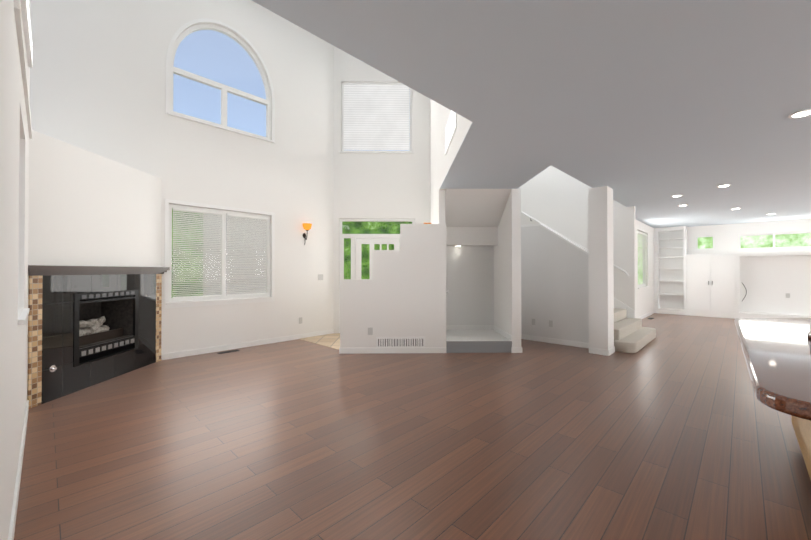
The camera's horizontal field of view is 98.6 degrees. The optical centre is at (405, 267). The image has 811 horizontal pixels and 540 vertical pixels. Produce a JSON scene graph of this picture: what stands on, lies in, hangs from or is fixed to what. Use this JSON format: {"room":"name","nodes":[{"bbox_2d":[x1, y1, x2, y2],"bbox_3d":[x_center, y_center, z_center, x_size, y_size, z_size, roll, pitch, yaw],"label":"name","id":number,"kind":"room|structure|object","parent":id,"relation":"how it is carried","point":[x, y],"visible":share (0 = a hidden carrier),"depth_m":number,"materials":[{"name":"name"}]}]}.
{"room":"living room","nodes":[
{"label":"living room","id":0,"kind":"room"},
{"bbox_2d":[0,0,31,539],"bbox_3d":[-0.312,-1.799,0.075,9.498,6.300,0.160,0,-1,44],"label":"wall","id":1,"kind":"structure","parent":0,"point":[15,127],"depth_m":1.75,"materials":[{"name":"white paint"}]},
{"bbox_2d":[8,400,28,539],"bbox_3d":[-0.331,1.307,0.160,9.278,0.090,0.012,0,-1,44],"label":"baseboard","id":2,"kind":"structure","parent":1,"relation":"attached to","point":[14,509],"depth_m":2.10,"materials":[{"name":"white"}]},
{"bbox_2d":[18,308,29,324],"bbox_3d":[-2.737,-0.334,2.420,0.940,1.368,0.160,0,-1,44],"label":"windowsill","id":3,"kind":"structure","parent":1,"relation":"in","point":[22,318],"depth_m":2.31,"materials":[{"name":"white"}]},
{"bbox_2d":[20,0,32,67],"bbox_3d":[-2.621,-1.760,2.407,2.060,0.500,0.024,0,-1,44],"label":"clerestory window","id":4,"kind":"structure","parent":1,"relation":"in","point":[25,9],"depth_m":2.54,"materials":[{"name":"white"}]},
{"bbox_2d":[27,130,160,399],"bbox_3d":[-4.142,0.016,4.322,0.940,2.740,1.852,0,0,-1],"label":"wall","id":5,"kind":"structure","parent":0,"point":[87,208],"depth_m":4.04,"materials":[{"name":"white paint"}]},
{"bbox_2d":[30,0,333,359],"bbox_3d":[-3.178,-1.751,5.897,0.140,6.300,4.673,0,-1,44],"label":"wall","id":6,"kind":"structure","parent":0,"point":[98,77],"depth_m":5.73,"materials":[{"name":"white paint"}]},
{"bbox_2d":[164,199,274,308],"bbox_3d":[-3.090,-0.205,5.939,0.150,1.660,1.730,0,-1,44],"label":"window","id":7,"kind":"structure","parent":6,"relation":"in","point":[223,285],"depth_m":5.86,"materials":[{"name":"white wood"}]},
{"bbox_2d":[172,207,222,297],"bbox_3d":[-3.355,-0.228,5.650,0.040,1.406,0.715,0,-1,44],"label":"window blinds","id":8,"kind":"object","parent":7,"relation":"attached to","point":[179,252],"visible":0.9,"depth_m":5.63,"materials":[{"name":"white plastic"}]},
{"bbox_2d":[226,213,267,295],"bbox_3d":[-2.810,-0.223,6.215,0.040,1.406,0.715,0,-1,44],"label":"window blinds","id":9,"kind":"object","parent":7,"relation":"attached to","point":[239,218],"visible":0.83,"depth_m":6.20,"materials":[{"name":"white plastic"}]},
{"bbox_2d":[166,18,274,142],"bbox_3d":[-3.090,-3.245,5.965,0.150,1.811,1.720,0,-1,44],"label":"arched window","id":10,"kind":"structure","parent":6,"relation":"in","point":[174,43],"depth_m":5.94,"materials":[{"name":"white"}]},
{"bbox_2d":[162,329,333,359],"bbox_3d":[-2.605,1.358,6.354,0.012,0.090,3.063,0,-1,44],"label":"baseboard","id":11,"kind":"structure","parent":6,"relation":"attached to","point":[166,356],"depth_m":6.05,"materials":[{"name":"white wood"}]},
{"bbox_2d":[303,223,311,244],"bbox_3d":[-1.954,-0.659,6.904,0.196,0.418,0.196,0,0,-1],"label":"sconce","id":12,"kind":"object","parent":6,"relation":"attached to","point":[307,226],"visible":1,"depth_m":6.86,"materials":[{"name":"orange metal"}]},
{"bbox_2d":[318,274,322,279],"bbox_3d":[-1.763,0.200,7.240,0.006,0.120,0.120,0,-1,44],"label":"switch plate","id":13,"kind":"object","parent":6,"relation":"attached to","point":[320,276],"depth_m":7.23,"materials":[{"name":"grey plastic"}]},
{"bbox_2d":[300,333,339,349],"bbox_3d":[-0.781,1.403,6.693,2.657,0.006,1.760,0,0,-1],"label":"floor","id":14,"kind":"structure","parent":0,"point":[330,340],"depth_m":6.69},
{"bbox_2d":[333,46,429,332],"bbox_3d":[-0.437,-1.737,7.575,2.220,6.300,0.140,0,0,-1],"label":"wall","id":15,"kind":"structure","parent":0,"point":[381,185],"depth_m":7.51,"materials":[{"name":"white paint"}]},
{"bbox_2d":[339,83,413,152],"bbox_3d":[-0.624,-3.241,7.564,1.595,1.548,0.160,0,0,-1],"label":"window","id":16,"kind":"structure","parent":15,"relation":"in","point":[354,151],"depth_m":7.57,"materials":[{"name":"white"}]},
{"bbox_2d":[344,82,409,149],"bbox_3d":[-0.624,-3.281,7.559,1.431,1.467,0.030,0,0,-1],"label":"window blinds","id":17,"kind":"object","parent":16,"relation":"attached to","point":[376,115],"visible":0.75,"depth_m":7.56,"materials":[{"name":"white fabric"}]},
{"bbox_2d":[339,219,414,332],"bbox_3d":[-0.612,0.178,7.562,1.622,2.462,0.093,0,0,-1],"label":"entry door","id":18,"kind":"structure","parent":15,"relation":"in","point":[357,240],"depth_m":7.53,"materials":[{"name":"white"}]},
{"bbox_2d":[340,224,445,347],"bbox_3d":[-0.199,0.341,5.761,1.735,2.115,0.120,0,0,-1],"label":"wall","id":19,"kind":"structure","parent":0,"point":[401,292],"depth_m":5.70,"materials":[{"name":"white paint"}]},
{"bbox_2d":[368,327,372,334],"bbox_3d":[-0.575,1.038,5.686,0.080,0.120,0.006,0,0,-1],"label":"outlet","id":20,"kind":"object","parent":19,"relation":"attached to","point":[370,331],"visible":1,"depth_m":5.68,"materials":[{"name":"grey plastic"}]},
{"bbox_2d":[339,347,445,353],"bbox_3d":[-0.205,1.353,5.746,1.748,0.090,0.133,0,0,-1],"label":"baseboard","id":21,"kind":"structure","parent":19,"relation":"attached to","point":[388,350],"depth_m":5.68,"materials":[{"name":"white wood"}]},
{"bbox_2d":[376,337,424,347],"bbox_3d":[-0.080,1.223,5.690,0.801,0.180,0.010,0,0,-1],"label":"air vent","id":22,"kind":"object","parent":19,"relation":"in","point":[400,342],"visible":1,"depth_m":5.69,"materials":[{"name":"white metal"}]},
{"bbox_2d":[14,313,810,539],"bbox_3d":[4.242,1.461,6.059,15.500,0.120,18.500,0,-1,44],"label":"floor","id":23,"kind":"structure","parent":0,"point":[675,429],"depth_m":2.63,"materials":[{"name":"brown wood"}]},
{"bbox_2d":[28,265,169,408],"bbox_3d":[-3.857,0.686,4.285,0.592,1.400,1.985,0,0,-1],"label":"fireplace","id":24,"kind":"object","parent":23,"relation":"on","point":[88,326],"visible":1,"depth_m":4.08,"materials":[{"name":"black tile"}]},
{"bbox_2d":[218,350,239,353],"bbox_3d":[-2.935,1.395,5.777,0.110,0.006,0.320,0,-1,44],"label":"floor vent","id":25,"kind":"object","parent":23,"relation":"in","point":[239,350],"depth_m":5.78,"materials":[{"name":"black metal"}]},
{"bbox_2d":[588,186,613,349],"bbox_3d":[3.232,0.048,5.760,0.280,2.700,0.350,0,-1,44],"label":"column","id":26,"kind":"structure","parent":23,"relation":"on","point":[600,265],"depth_m":5.64,"materials":[{"name":"white paint"}]},
{"bbox_2d":[589,346,614,355],"bbox_3d":[3.239,1.352,5.646,0.473,0.090,0.275,0,0,-1],"label":"baseboard","id":27,"kind":"structure","parent":26,"relation":"attached to","point":[602,351],"depth_m":5.61,"materials":[{"name":"white wood"}]},
{"bbox_2d":[614,308,655,352],"bbox_3d":[2.849,0.065,7.855,4.317,2.700,2.070,0,-1,44],"label":"staircase","id":28,"kind":"structure","parent":23,"relation":"on","point":[632,335],"depth_m":6.28,"materials":[{"name":"carpet"}]},
{"bbox_2d":[521,211,634,317],"bbox_3d":[3.500,-0.298,8.472,3.500,3.437,0.112,0,-1,44],"label":"stair handrail","id":29,"kind":"object","parent":28,"relation":"attached to","point":[621,305],"visible":0.21,"depth_m":7.45,"materials":[{"name":"white wood"}]},
{"bbox_2d":[654,227,665,313],"bbox_3d":[8.063,0.095,11.171,0.315,2.696,0.315,0,0,-1],"label":"tall cabinet","id":30,"kind":"object","parent":23,"relation":"on","point":[659,233],"depth_m":11.10,"materials":[{"name":"white wood"}]},
{"bbox_2d":[666,227,677,313],"bbox_3d":[8.441,0.094,11.033,0.464,2.696,0.464,0,0,-1],"label":"tall cabinet","id":31,"kind":"object","parent":23,"relation":"on","point":[671,232],"depth_m":11.00,"materials":[{"name":"white wood"}]},
{"bbox_2d":[678,226,686,313],"bbox_3d":[8.577,0.091,10.674,0.287,2.696,0.287,0,0,-1],"label":"tall cabinet","id":32,"kind":"object","parent":23,"relation":"on","point":[682,230],"depth_m":10.83,"materials":[{"name":"white wood"}]},
{"bbox_2d":[686,254,737,317],"bbox_3d":[9.002,0.518,10.274,1.008,1.835,1.008,0,0,-1],"label":"tall cabinet","id":33,"kind":"object","parent":23,"relation":"on","point":[710,292],"depth_m":10.12,"materials":[{"name":"white wood"}]},
{"bbox_2d":[734,251,810,317],"bbox_3d":[10.864,0.503,8.461,3.144,1.835,3.144,0,0,-1],"label":"wall niche","id":34,"kind":"object","parent":23,"relation":"on","point":[754,285],"depth_m":9.46,"materials":[{"name":"white paint"}]},
{"bbox_2d":[734,318,810,479],"bbox_3d":[3.127,0.902,1.479,3.702,0.920,3.381,0,0,-1],"label":"kitchen island","id":35,"kind":"structure","parent":23,"relation":"on","point":[777,353],"depth_m":1.76,"materials":[{"name":"stone"}]},
{"bbox_2d":[807,322,810,338],"bbox_3d":[2.664,0.327,2.173,0.246,0.240,0.098,0,0,-1],"label":"faucet","id":36,"kind":"object","parent":35,"relation":"on","point":[809,335],"visible":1,"depth_m":2.19,"materials":[{"name":"silver metal"}]},
{"bbox_2d":[430,99,471,223],"bbox_3d":[0.624,-1.755,5.348,0.105,6.300,4.350,0,0,-1],"label":"wall","id":37,"kind":"structure","parent":0,"point":[441,162],"depth_m":5.85,"materials":[{"name":"white paint"}]},
{"bbox_2d":[445,111,456,154],"bbox_3d":[0.615,-1.802,4.513,0.082,0.400,0.960,0,0,-1],"label":"interior window","id":38,"kind":"structure","parent":37,"relation":"in","point":[453,125],"depth_m":4.68,"materials":[{"name":"white"}]},
{"bbox_2d":[445,189,511,324],"bbox_3d":[1.202,0.053,6.334,1.084,2.699,1.208,0,0,-1],"label":"wall","id":39,"kind":"structure","parent":0,"point":[472,218],"depth_m":6.83,"materials":[{"name":"white paint"}]},
{"bbox_2d":[446,325,492,329],"bbox_3d":[1.193,1.171,6.822,1.079,0.089,0.012,0,0,-1],"label":"baseboard","id":40,"kind":"structure","parent":39,"relation":"attached to","point":[469,327],"depth_m":6.82,"materials":[{"name":"white wood"}]},
{"bbox_2d":[446,330,511,352],"bbox_3d":[1.203,1.307,6.274,1.081,0.190,1.105,0,0,-1],"label":"platform","id":41,"kind":"structure","parent":0,"point":[475,341],"depth_m":5.73,"materials":[{"name":"white"}]},
{"bbox_2d":[494,189,520,346],"bbox_3d":[1.816,-1.296,6.530,0.150,5.400,1.560,0,0,-1],"label":"wall","id":42,"kind":"structure","parent":0,"point":[507,283],"depth_m":5.84,"materials":[{"name":"white paint"}]},
{"bbox_2d":[493,325,521,352],"bbox_3d":[1.820,1.262,6.270,0.176,0.280,1.109,0,0,-1],"label":"baseboard","id":43,"kind":"structure","parent":42,"relation":"attached to","point":[509,337],"depth_m":5.88,"materials":[{"name":"white wood"}]},
{"bbox_2d":[252,0,810,227],"bbox_3d":[5.116,-1.436,4.663,8.069,0.250,14.227,0,-1,44],"label":"ceiling","id":44,"kind":"structure","parent":0,"point":[647,109],"depth_m":2.57,"materials":[{"name":"white paint"}]},
{"bbox_2d":[788,109,810,118],"bbox_3d":[3.402,-1.319,2.987,0.170,0.012,0.170,0,0,-1],"label":"recessed light","id":45,"kind":"object","parent":44,"relation":"in","point":[802,113],"visible":0.96,"depth_m":2.99,"materials":[{"name":"white"}]},
{"bbox_2d":[521,223,588,342],"bbox_3d":[2.597,0.281,6.698,1.960,2.250,0.150,0,-1,44],"label":"wall","id":46,"kind":"structure","parent":0,"point":[554,277],"depth_m":6.47,"materials":[{"name":"white paint"}]},
{"bbox_2d":[521,334,588,347],"bbox_3d":[2.547,1.361,6.645,1.950,0.090,0.012,0,-1,44],"label":"baseboard","id":47,"kind":"structure","parent":46,"relation":"attached to","point":[558,341],"depth_m":6.42,"materials":[{"name":"white wood"}]},
{"bbox_2d":[518,166,635,317],"bbox_3d":[2.641,-1.277,8.713,4.412,5.400,2.913,0,0,-1],"label":"wall","id":48,"kind":"structure","parent":0,"point":[554,198],"depth_m":8.10,"materials":[{"name":"white paint"}]},
{"bbox_2d":[636,220,653,317],"bbox_3d":[6.384,0.080,9.612,0.140,2.700,5.330,0,-1,44],"label":"wall","id":49,"kind":"structure","parent":0,"point":[644,301],"depth_m":10.41,"materials":[{"name":"white paint"}]},
{"bbox_2d":[637,230,649,288],"bbox_3d":[6.708,-0.226,9.913,0.150,1.598,1.510,0,-1,44],"label":"window","id":50,"kind":"structure","parent":49,"relation":"in","point":[644,280],"depth_m":10.41,"materials":[{"name":"white"}]},
{"bbox_2d":[638,232,646,284],"bbox_3d":[6.718,-0.247,9.903,0.040,1.456,1.340,0,-1,44],"label":"blinds","id":51,"kind":"object","parent":50,"relation":"attached to","point":[642,267],"visible":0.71,"depth_m":9.88,"materials":[{"name":"white"}]},
{"bbox_2d":[638,311,652,318],"bbox_3d":[6.123,1.382,9.220,0.012,0.090,4.420,0,-1,44],"label":"baseboard","id":52,"kind":"structure","parent":49,"relation":"attached to","point":[646,315],"depth_m":10.06,"materials":[{"name":"white wood"}]},
{"bbox_2d":[687,219,810,253],"bbox_3d":[10.461,0.077,9.197,6.300,2.700,0.140,0,-1,44],"label":"wall","id":53,"kind":"structure","parent":0,"point":[726,238],"depth_m":10.00,"materials":[{"name":"white paint"}]},
{"bbox_2d":[696,235,713,249],"bbox_3d":[9.076,-0.752,10.556,0.426,0.416,0.060,0,-1,44],"label":"window","id":54,"kind":"structure","parent":53,"relation":"in","point":[697,237],"depth_m":10.57,"materials":[{"name":"white wood"}]},
{"bbox_2d":[739,231,810,249],"bbox_3d":[10.450,-0.733,9.229,2.346,0.416,0.060,0,-1,44],"label":"window","id":55,"kind":"structure","parent":53,"relation":"in","point":[774,244],"depth_m":9.54,"materials":[{"name":"white"}]},
{"label":"outside","id":56,"kind":"structure","parent":0,"visible":0},
{"bbox_2d":[172,208,810,297],"bbox_3d":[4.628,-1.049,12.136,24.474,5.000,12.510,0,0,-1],"label":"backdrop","id":57,"kind":"structure","parent":56,"point":[756,242],"depth_m":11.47,"materials":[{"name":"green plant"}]}
]}

